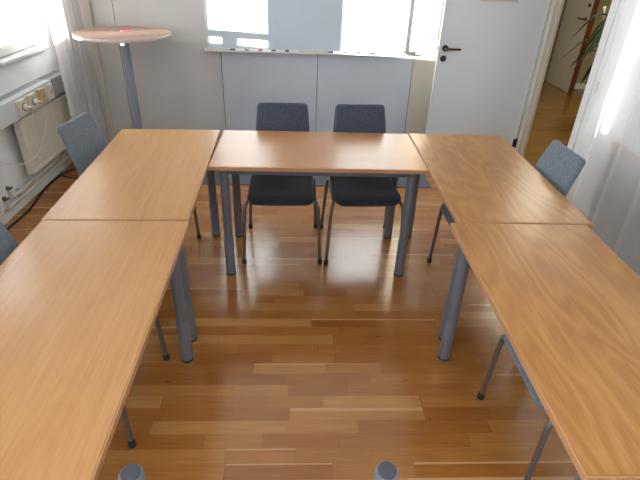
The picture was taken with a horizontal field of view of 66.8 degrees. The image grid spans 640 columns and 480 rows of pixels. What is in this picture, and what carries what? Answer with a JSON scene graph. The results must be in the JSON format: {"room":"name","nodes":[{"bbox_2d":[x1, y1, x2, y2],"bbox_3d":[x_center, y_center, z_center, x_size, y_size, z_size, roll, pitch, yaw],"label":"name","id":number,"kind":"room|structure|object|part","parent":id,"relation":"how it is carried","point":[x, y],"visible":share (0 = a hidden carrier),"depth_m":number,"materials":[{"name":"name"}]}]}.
{"room":"meeting room","nodes":[
{"label":"meeting room","id":0,"kind":"room"},
{"bbox_2d":[0,0,68,214],"bbox_3d":[-2.296,-1.621,3.434,0.120,2.600,12.700,1,31,-3],"label":"wall","id":1,"kind":"structure","parent":0,"point":[14,75],"depth_m":3.67,"materials":[{"name":"white paint"}]},
{"bbox_2d":[0,0,47,66],"bbox_3d":[-2.255,-1.946,3.318,0.145,1.320,0.705,1,31,-3],"label":"window","id":2,"kind":"structure","parent":1,"relation":"in","point":[16,31],"depth_m":3.68,"materials":[{"name":"paint"}]},
{"bbox_3d":[-2.303,-1.958,3.309,0.008,1.172,0.583,1,31,-3],"label":"glass pane","id":3,"kind":"part","parent":2,"relation":"part of","materials":[{"name":"white"}]},
{"bbox_3d":[-2.250,-1.392,3.652,0.093,0.026,0.705,1,31,-3],"label":"sill","id":4,"kind":"part","parent":2,"relation":"part of","materials":[{"name":"paint"}]},
{"bbox_2d":[0,70,64,130],"bbox_3d":[-2.112,-0.007,1.883,0.147,0.146,5.370,1,31,-3],"label":"duct","id":5,"kind":"object","parent":1,"relation":"attached to","point":[45,88],"visible":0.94,"depth_m":3.55,"materials":[{"name":"white plastic"}]},
{"bbox_2d":[15,97,29,116],"bbox_3d":[-2.111,-0.943,3.440,0.027,0.108,0.116,1,31,-3],"label":"socket","id":6,"kind":"object","parent":5,"relation":"attached to","point":[19,101],"depth_m":3.41,"materials":[{"name":"beige plastic"}]},
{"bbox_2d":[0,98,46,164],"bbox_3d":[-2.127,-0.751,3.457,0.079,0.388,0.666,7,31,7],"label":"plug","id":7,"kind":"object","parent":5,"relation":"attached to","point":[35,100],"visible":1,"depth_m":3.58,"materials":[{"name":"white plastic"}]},
{"bbox_2d":[23,104,33,127],"bbox_3d":[-2.096,-0.888,3.490,0.078,0.186,0.070,1,31,-3],"label":"plug","id":8,"kind":"object","parent":5,"relation":"attached to","point":[25,106],"visible":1,"depth_m":3.45,"materials":[{"name":"white plastic"}]},
{"bbox_2d":[25,92,38,110],"bbox_3d":[-2.115,-1.020,3.568,0.027,0.108,0.116,1,31,-3],"label":"socket","id":9,"kind":"object","parent":5,"relation":"attached to","point":[29,96],"depth_m":3.55,"materials":[{"name":"beige plastic"}]},
{"bbox_2d":[36,88,46,103],"bbox_3d":[-2.120,-1.097,3.697,0.027,0.108,0.080,1,31,-3],"label":"socket","id":10,"kind":"object","parent":5,"relation":"attached to","point":[41,96],"depth_m":3.67,"materials":[{"name":"orange plastic"}]},
{"bbox_2d":[45,83,54,98],"bbox_3d":[-2.125,-1.172,3.821,0.027,0.108,0.080,1,31,-3],"label":"socket","id":11,"kind":"object","parent":5,"relation":"attached to","point":[49,91],"depth_m":3.80,"materials":[{"name":"beige plastic"}]},
{"bbox_2d":[2,154,69,211],"bbox_3d":[-2.239,-0.636,4.052,0.071,0.110,1.541,1,31,-3],"label":"pipe","id":12,"kind":"object","parent":1,"relation":"attached to","point":[21,195],"visible":0.88,"depth_m":3.69,"materials":[{"name":"white metal"}]},
{"bbox_2d":[0,156,72,224],"bbox_3d":[-2.182,0.856,1.768,0.016,0.075,7.088,1,31,-3],"label":"baseboard","id":13,"kind":"structure","parent":1,"relation":"attached to","point":[5,216],"depth_m":3.80,"materials":[{"name":"white paint"}]},
{"bbox_2d":[5,149,67,200],"bbox_3d":[-2.241,-0.696,4.064,0.067,0.110,1.458,1,31,-3],"label":"pipe","id":14,"kind":"object","parent":1,"relation":"attached to","point":[19,190],"visible":0.91,"depth_m":3.69,"materials":[{"name":"white metal"}]},
{"bbox_2d":[13,92,71,173],"bbox_3d":[-2.201,-0.937,3.992,0.135,0.430,0.995,1,31,-3],"label":"radiator","id":15,"kind":"object","parent":1,"relation":"attached to","point":[57,112],"visible":0.64,"depth_m":3.77,"materials":[{"name":"metal"}]},
{"bbox_2d":[80,0,444,146],"bbox_3d":[-0.238,-2.063,4.301,4.300,2.600,0.132,1,31,-3],"label":"wall","id":16,"kind":"structure","parent":0,"point":[180,85],"depth_m":4.54,"materials":[{"name":"white paint"}]},
{"bbox_2d":[43,0,108,143],"bbox_3d":[-2.057,-1.859,3.895,0.094,2.510,0.600,1,31,-3],"label":"curtain","id":17,"kind":"object","parent":16,"relation":"hanging from","point":[65,17],"visible":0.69,"depth_m":4.07,"materials":[{"name":"white fabric"}]},
{"bbox_2d":[80,0,114,142],"bbox_3d":[-2.011,-2.040,4.151,0.073,2.600,0.033,1,31,-3],"label":"trim","id":18,"kind":"structure","parent":16,"relation":"attached to","point":[85,4],"depth_m":4.45,"materials":[{"name":"beige paint"}]},
{"bbox_2d":[203,0,410,56],"bbox_3d":[-0.101,-2.210,4.091,1.824,1.212,0.085,1,31,-3],"label":"whiteboard","id":19,"kind":"object","parent":16,"relation":"attached to","point":[303,26],"visible":0.98,"depth_m":4.30,"materials":[{"name":"ceramic"}]},
{"bbox_2d":[204,48,406,56],"bbox_3d":[-0.121,-1.700,4.397,1.824,0.020,0.085,1,31,-3],"label":"tray","id":20,"kind":"object","parent":19,"relation":"on","point":[301,50],"depth_m":4.39,"materials":[{"name":"white paint"}]},
{"bbox_2d":[392,51,403,54],"bbox_3d":[0.706,-1.700,4.417,0.104,0.034,0.048,1,31,-3],"label":"eraser","id":21,"kind":"object","parent":19,"relation":"on","point":[393,52],"visible":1,"depth_m":4.39,"materials":[{"name":"white plastic"}]},
{"bbox_2d":[431,0,443,45],"bbox_3d":[1.068,-2.449,4.025,0.055,1.570,0.028,1,31,-3],"label":"trim","id":22,"kind":"structure","parent":16,"relation":"attached to","point":[439,8],"depth_m":4.32,"materials":[{"name":"beige paint"}]},
{"bbox_2d":[4,80,584,479],"bbox_3d":[1.806,-0.427,4.306,8.420,0.084,12.700,1,31,-3],"label":"floor","id":23,"kind":"structure","parent":0,"point":[301,368],"depth_m":2.39,"materials":[{"name":"brown wood"}]},
{"bbox_2d":[6,168,78,229],"bbox_3d":[-2.119,-0.233,3.628,0.234,0.035,1.590,1,31,-3],"label":"power cable","id":24,"kind":"object","parent":23,"relation":"on","point":[61,172],"visible":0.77,"depth_m":3.87,"materials":[{"name":"black plastic"}]},
{"bbox_2d":[0,222,169,448],"bbox_3d":[-1.022,0.321,1.946,0.601,0.884,0.517,2,31,0],"label":"chair","id":25,"kind":"object","parent":23,"relation":"on","point":[8,244],"visible":0.08,"depth_m":1.92,"materials":[{"name":"grey metal"}]},
{"bbox_3d":[-1.235,0.111,1.823,0.159,0.411,0.385,2,31,0],"label":"backrest","id":26,"kind":"part","parent":25,"relation":"part of","materials":[{"name":"grey fabric"}]},
{"bbox_3d":[-0.778,0.634,1.872,0.089,0.418,0.032,19,35,26],"label":"leg","id":27,"kind":"part","parent":25,"relation":"part of","materials":[{"name":"grey metal"}]},
{"bbox_3d":[-0.773,0.406,2.251,0.089,0.418,0.032,-15,35,-27],"label":"leg","id":28,"kind":"part","parent":25,"relation":"part of","materials":[{"name":"grey metal"}]},
{"bbox_2d":[0,220,193,479],"bbox_3d":[-0.844,0.542,1.730,0.612,0.739,1.200,0,31,-4],"label":"conference table","id":29,"kind":"object","parent":23,"relation":"on","point":[81,300],"visible":1,"depth_m":1.47,"materials":[{"name":"brown wood"}]},
{"bbox_3d":[-0.638,0.236,2.179,0.068,0.616,0.068,0,31,-4],"label":"leg","id":30,"kind":"part","parent":29,"relation":"part of","materials":[{"name":"grey metal"}]},
{"bbox_2d":[72,26,170,128],"bbox_3d":[-1.598,-1.180,4.175,0.739,1.128,0.739,1,31,-3],"label":"table","id":31,"kind":"object","parent":23,"relation":"on","point":[107,34],"visible":0.77,"depth_m":3.93,"materials":[{"name":"brown wood"}]},
{"bbox_2d":[57,111,200,238],"bbox_3d":[-1.127,-0.291,2.959,0.601,0.884,0.517,4,31,3],"label":"chair","id":32,"kind":"object","parent":23,"relation":"on","point":[81,136],"visible":0.23,"depth_m":2.77,"materials":[{"name":"grey fabric"}]},
{"bbox_3d":[-1.339,-0.510,2.851,0.159,0.411,0.385,4,31,3],"label":"backrest","id":33,"kind":"part","parent":32,"relation":"part of","materials":[{"name":"grey fabric"}]},
{"bbox_3d":[-0.861,-0.195,3.247,0.089,0.418,0.032,-13,34,-23],"label":"leg","id":34,"kind":"part","parent":32,"relation":"part of","materials":[{"name":"grey metal"}]},
{"bbox_2d":[41,129,220,341],"bbox_3d":[-0.917,-0.078,2.759,0.612,0.739,1.200,0,31,-4],"label":"conference table","id":35,"kind":"object","parent":23,"relation":"on","point":[141,174],"visible":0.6,"depth_m":2.42,"materials":[{"name":"brown wood"}]},
{"bbox_3d":[-0.652,0.162,2.302,0.068,0.616,0.068,0,31,-4],"label":"leg","id":36,"kind":"part","parent":35,"relation":"part of","materials":[{"name":"grey metal"}]},
{"bbox_3d":[-0.718,-0.386,3.210,0.068,0.616,0.068,0,31,-4],"label":"leg","id":37,"kind":"part","parent":35,"relation":"part of","materials":[{"name":"grey metal"}]},
{"bbox_2d":[118,463,145,479],"bbox_3d":[-0.411,0.829,1.223,0.260,0.798,0.260,1,31,-3],"label":"table leg","id":38,"kind":"object","parent":23,"relation":"on","point":[133,471],"visible":1,"depth_m":1.02,"materials":[{"name":"grey metal"}]},
{"bbox_2d":[242,102,321,263],"bbox_3d":[-0.245,-0.374,3.153,0.517,0.884,0.601,0,31,-3],"label":"chair","id":39,"kind":"object","parent":23,"relation":"on","point":[264,190],"visible":0.75,"depth_m":3.14,"materials":[{"name":"grey fabric"}]},
{"bbox_3d":[-0.460,-0.053,3.037,0.032,0.418,0.089,17,34,23],"label":"leg","id":40,"kind":"part","parent":39,"relation":"part of","materials":[{"name":"grey metal"}]},
{"bbox_3d":[-0.476,-0.259,3.382,0.025,0.417,0.109,-13,34,-24],"label":"leg","id":41,"kind":"part","parent":39,"relation":"part of","materials":[{"name":"grey metal"}]},
{"bbox_3d":[-0.241,-0.343,3.092,0.416,0.064,0.464,0,31,-3],"label":"seat","id":42,"kind":"part","parent":39,"relation":"part of","materials":[{"name":"grey fabric"}]},
{"bbox_3d":[-0.248,-0.690,3.221,0.385,0.411,0.159,0,31,-3],"label":"backrest","id":43,"kind":"part","parent":39,"relation":"part of","materials":[{"name":"grey fabric"}]},
{"bbox_3d":[-0.042,-0.258,3.407,0.025,0.417,0.109,13,33,17],"label":"leg","id":44,"kind":"part","parent":39,"relation":"part of","materials":[{"name":"grey metal"}]},
{"bbox_3d":[-0.019,-0.052,3.063,0.032,0.418,0.089,-18,36,-30],"label":"leg","id":45,"kind":"part","parent":39,"relation":"part of","materials":[{"name":"grey metal"}]},
{"bbox_2d":[203,151,430,187],"bbox_3d":[-0.117,-0.669,4.506,2.150,0.007,0.785,1,31,-3],"label":"baseboard","id":46,"kind":"structure","parent":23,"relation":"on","point":[244,179],"depth_m":4.26,"materials":[{"name":"grey paint"}]},
{"bbox_2d":[208,130,428,276],"bbox_3d":[-0.024,-0.225,3.061,1.190,0.739,0.612,1,31,-3],"label":"conference table","id":47,"kind":"object","parent":23,"relation":"on","point":[237,153],"visible":0.94,"depth_m":2.82,"materials":[{"name":"brown wood"}]},
{"bbox_3d":[-0.540,-0.144,2.819,0.068,0.616,0.068,1,31,-3],"label":"leg","id":48,"kind":"part","parent":47,"relation":"part of","materials":[{"name":"grey metal"}]},
{"bbox_3d":[-0.555,-0.383,3.216,0.068,0.616,0.068,1,31,-3],"label":"leg","id":49,"kind":"part","parent":47,"relation":"part of","materials":[{"name":"grey metal"}]},
{"bbox_3d":[0.496,-0.371,3.263,0.068,0.616,0.068,1,31,-3],"label":"leg","id":50,"kind":"part","parent":47,"relation":"part of","materials":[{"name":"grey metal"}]},
{"bbox_3d":[0.511,-0.132,2.865,0.068,0.616,0.068,1,31,-3],"label":"leg","id":51,"kind":"part","parent":47,"relation":"part of","materials":[{"name":"grey metal"}]},
{"bbox_2d":[320,104,403,264],"bbox_3d":[0.273,-0.370,3.181,0.517,0.884,0.601,-1,31,-5],"label":"chair","id":52,"kind":"object","parent":23,"relation":"on","point":[346,191],"visible":0.62,"depth_m":3.17,"materials":[{"name":"grey fabric"}]},
{"bbox_3d":[0.038,-0.253,3.404,0.025,0.417,0.109,-14,35,-25],"label":"leg","id":53,"kind":"part","parent":52,"relation":"part of","materials":[{"name":"grey metal"}]},
{"bbox_3d":[0.065,-0.047,3.060,0.032,0.418,0.089,16,34,22],"label":"leg","id":54,"kind":"part","parent":52,"relation":"part of","materials":[{"name":"grey metal"}]},
{"bbox_3d":[0.277,-0.319,3.144,0.431,0.024,0.320,-1,31,-5],"label":"seat frame","id":55,"kind":"part","parent":52,"relation":"part of","materials":[{"name":"grey metal"}]},
{"bbox_3d":[0.264,-0.687,3.248,0.385,0.411,0.159,-1,31,-5],"label":"backrest","id":56,"kind":"part","parent":52,"relation":"part of","materials":[{"name":"grey fabric"}]},
{"bbox_3d":[0.279,-0.340,3.119,0.416,0.064,0.464,-1,31,-5],"label":"seat","id":57,"kind":"part","parent":52,"relation":"part of","materials":[{"name":"grey fabric"}]},
{"bbox_3d":[0.506,-0.052,3.096,0.032,0.418,0.089,-19,37,-31],"label":"leg","id":58,"kind":"part","parent":52,"relation":"part of","materials":[{"name":"grey metal"}]},
{"bbox_2d":[374,461,398,479],"bbox_3d":[0.132,0.835,1.247,0.260,0.798,0.260,1,31,-3],"label":"table leg","id":59,"kind":"object","parent":23,"relation":"on","point":[385,470],"visible":1,"depth_m":1.04,"materials":[{"name":"grey metal"}]},
{"bbox_2d":[408,133,592,339],"bbox_3d":[0.887,-0.068,2.856,0.612,0.739,1.200,1,31,-2],"label":"conference table","id":60,"kind":"object","parent":23,"relation":"on","point":[478,178],"visible":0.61,"depth_m":2.51,"materials":[{"name":"brown wood"}]},
{"bbox_3d":[0.642,-0.377,3.282,0.068,0.616,0.068,1,31,-2],"label":"leg","id":61,"kind":"part","parent":60,"relation":"part of","materials":[{"name":"grey metal"}]},
{"bbox_3d":[0.671,0.170,2.372,0.068,0.616,0.068,1,31,-2],"label":"leg","id":62,"kind":"part","parent":60,"relation":"part of","materials":[{"name":"grey metal"}]},
{"bbox_2d":[427,140,585,262],"bbox_3d":[1.030,-0.110,2.794,0.601,0.884,0.517,0,31,-4],"label":"chair","id":63,"kind":"object","parent":23,"relation":"on","point":[561,166],"visible":0.25,"depth_m":2.62,"materials":[{"name":"grey fabric"}]},
{"bbox_3d":[0.756,-0.033,3.080,0.089,0.418,0.032,17,34,23],"label":"leg","id":64,"kind":"part","parent":63,"relation":"part of","materials":[{"name":"grey metal"}]},
{"bbox_3d":[0.962,-0.114,2.786,0.464,0.064,0.416,0,31,-4],"label":"seat","id":65,"kind":"part","parent":63,"relation":"part of","materials":[{"name":"grey fabric"}]},
{"bbox_3d":[1.258,-0.313,2.687,0.159,0.411,0.385,0,31,-4],"label":"backrest","id":66,"kind":"part","parent":63,"relation":"part of","materials":[{"name":"grey fabric"}]},
{"bbox_2d":[477,333,553,479],"bbox_3d":[1.037,0.480,1.812,0.601,0.884,0.517,1,31,-2],"label":"chair","id":67,"kind":"object","parent":23,"relation":"on","point":[503,338],"visible":0.22,"depth_m":1.75,"materials":[{"name":"grey metal"}]},
{"bbox_3d":[0.772,0.551,2.108,0.089,0.418,0.032,18,35,25],"label":"leg","id":68,"kind":"part","parent":67,"relation":"part of","materials":[{"name":"grey metal"}]},
{"bbox_3d":[0.968,0.474,1.807,0.464,0.064,0.416,1,31,-2],"label":"seat","id":69,"kind":"part","parent":67,"relation":"part of","materials":[{"name":"grey fabric"}]},
{"bbox_3d":[0.779,0.779,1.729,0.089,0.418,0.032,-16,36,-28],"label":"leg","id":70,"kind":"part","parent":67,"relation":"part of","materials":[{"name":"grey metal"}]},
{"bbox_2d":[437,223,639,479],"bbox_3d":[0.883,0.554,1.821,0.612,0.739,1.200,1,31,-2],"label":"conference table","id":71,"kind":"object","parent":23,"relation":"on","point":[566,304],"visible":1,"depth_m":1.58,"materials":[{"name":"brown wood"}]},
{"bbox_3d":[0.638,0.244,2.246,0.068,0.616,0.068,1,31,-2],"label":"leg","id":72,"kind":"part","parent":71,"relation":"part of","materials":[{"name":"grey metal"}]},
{"bbox_3d":[0.668,0.791,1.336,0.068,0.616,0.068,1,31,-2],"label":"leg","id":73,"kind":"part","parent":71,"relation":"part of","materials":[{"name":"grey metal"}]},
{"bbox_2d":[562,6,608,84],"bbox_3d":[3.168,-1.873,5.344,1.006,1.415,1.004,1,31,-3],"label":"potted plant","id":74,"kind":"object","parent":23,"relation":"on","point":[591,47],"visible":0.15,"depth_m":5.15,"materials":[{"name":"green plant"}]},
{"bbox_2d":[544,0,565,79],"bbox_3d":[3.809,-4.074,7.909,0.100,2.600,2.900,1,31,-3],"label":"wall","id":75,"kind":"structure","parent":0,"point":[565,0],"depth_m":7.74,"materials":[{"name":"paint"}]},
{"bbox_2d":[545,0,566,80],"bbox_3d":[3.772,-3.494,7.474,0.040,2.050,0.040,1,31,-3],"label":"trim","id":76,"kind":"structure","parent":75,"relation":"attached to","point":[566,0],"depth_m":7.70,"materials":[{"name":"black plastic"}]},
{"bbox_2d":[546,0,593,92],"bbox_3d":[3.748,-3.290,7.120,0.116,2.038,0.775,1,31,-3],"label":"door","id":77,"kind":"structure","parent":75,"relation":"in","point":[577,13],"depth_m":7.31,"materials":[{"name":"laminate"}]},
{"bbox_2d":[568,0,599,93],"bbox_3d":[3.797,-3.099,6.764,0.065,2.096,0.035,1,31,-3],"label":"trim","id":78,"kind":"structure","parent":75,"relation":"attached to","point":[596,2],"depth_m":6.92,"materials":[{"name":"wood"}]},
{"bbox_2d":[514,0,625,153],"bbox_3d":[1.964,-1.573,3.623,0.050,2.600,12.700,1,31,-3],"label":"wall","id":79,"kind":"structure","parent":0,"point":[622,2],"depth_m":3.42,"materials":[{"name":"white paint"}]},
{"bbox_2d":[425,0,550,147],"bbox_3d":[1.458,-1.621,4.185,0.902,2.048,0.104,1,31,-3],"label":"door","id":80,"kind":"structure","parent":79,"relation":"in","point":[487,52],"depth_m":4.25,"materials":[{"name":"laminate"}]},
{"bbox_3d":[1.123,-1.631,4.143,0.146,0.052,0.064,1,31,-3],"label":"handle","id":81,"kind":"part","parent":80,"relation":"part of","materials":[{"name":"brown metal"}]},
{"bbox_2d":[480,0,517,2],"bbox_3d":[1.478,-2.055,3.935,0.315,0.226,0.006,1,31,-3],"label":"door sign","id":82,"kind":"object","parent":80,"relation":"attached to","point":[511,1],"visible":1,"depth_m":3.99,"materials":[{"name":"metal"}]},
{"bbox_2d":[515,0,564,156],"bbox_3d":[1.938,-1.625,4.165,0.072,2.130,0.087,1,31,-3],"label":"trim","id":83,"kind":"structure","parent":79,"relation":"attached to","point":[556,7],"depth_m":4.24,"materials":[{"name":"beige paint"}]},
{"bbox_2d":[567,0,619,150],"bbox_3d":[1.953,-1.393,3.780,0.070,2.130,0.885,1,31,-3],"label":"trim","id":84,"kind":"structure","parent":79,"relation":"attached to","point":[614,6],"depth_m":3.42,"materials":[{"name":"white paint"}]},
{"bbox_2d":[566,0,639,276],"bbox_3d":[1.931,-0.256,1.466,0.118,2.500,3.950,1,31,-3],"label":"sheer curtain","id":85,"kind":"object","parent":79,"relation":"hanging from","point":[606,191],"visible":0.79,"depth_m":3.06,"materials":[{"name":"white fabric"}]},
{"bbox_2d":[576,0,611,82],"bbox_3d":[4.864,-3.496,7.012,2.140,2.600,0.100,1,31,-3],"label":"wall","id":86,"kind":"structure","parent":0,"point":[588,60],"depth_m":7.28,"materials":[{"name":"paint"}]},
{"bbox_2d":[574,83,585,88],"bbox_3d":[4.850,-2.392,7.608,2.090,0.086,0.015,1,31,-3],"label":"baseboard","id":87,"kind":"structure","parent":86,"relation":"attached to","point":[577,85],"depth_m":7.57,"materials":[{"name":"white paint"}]}
]}

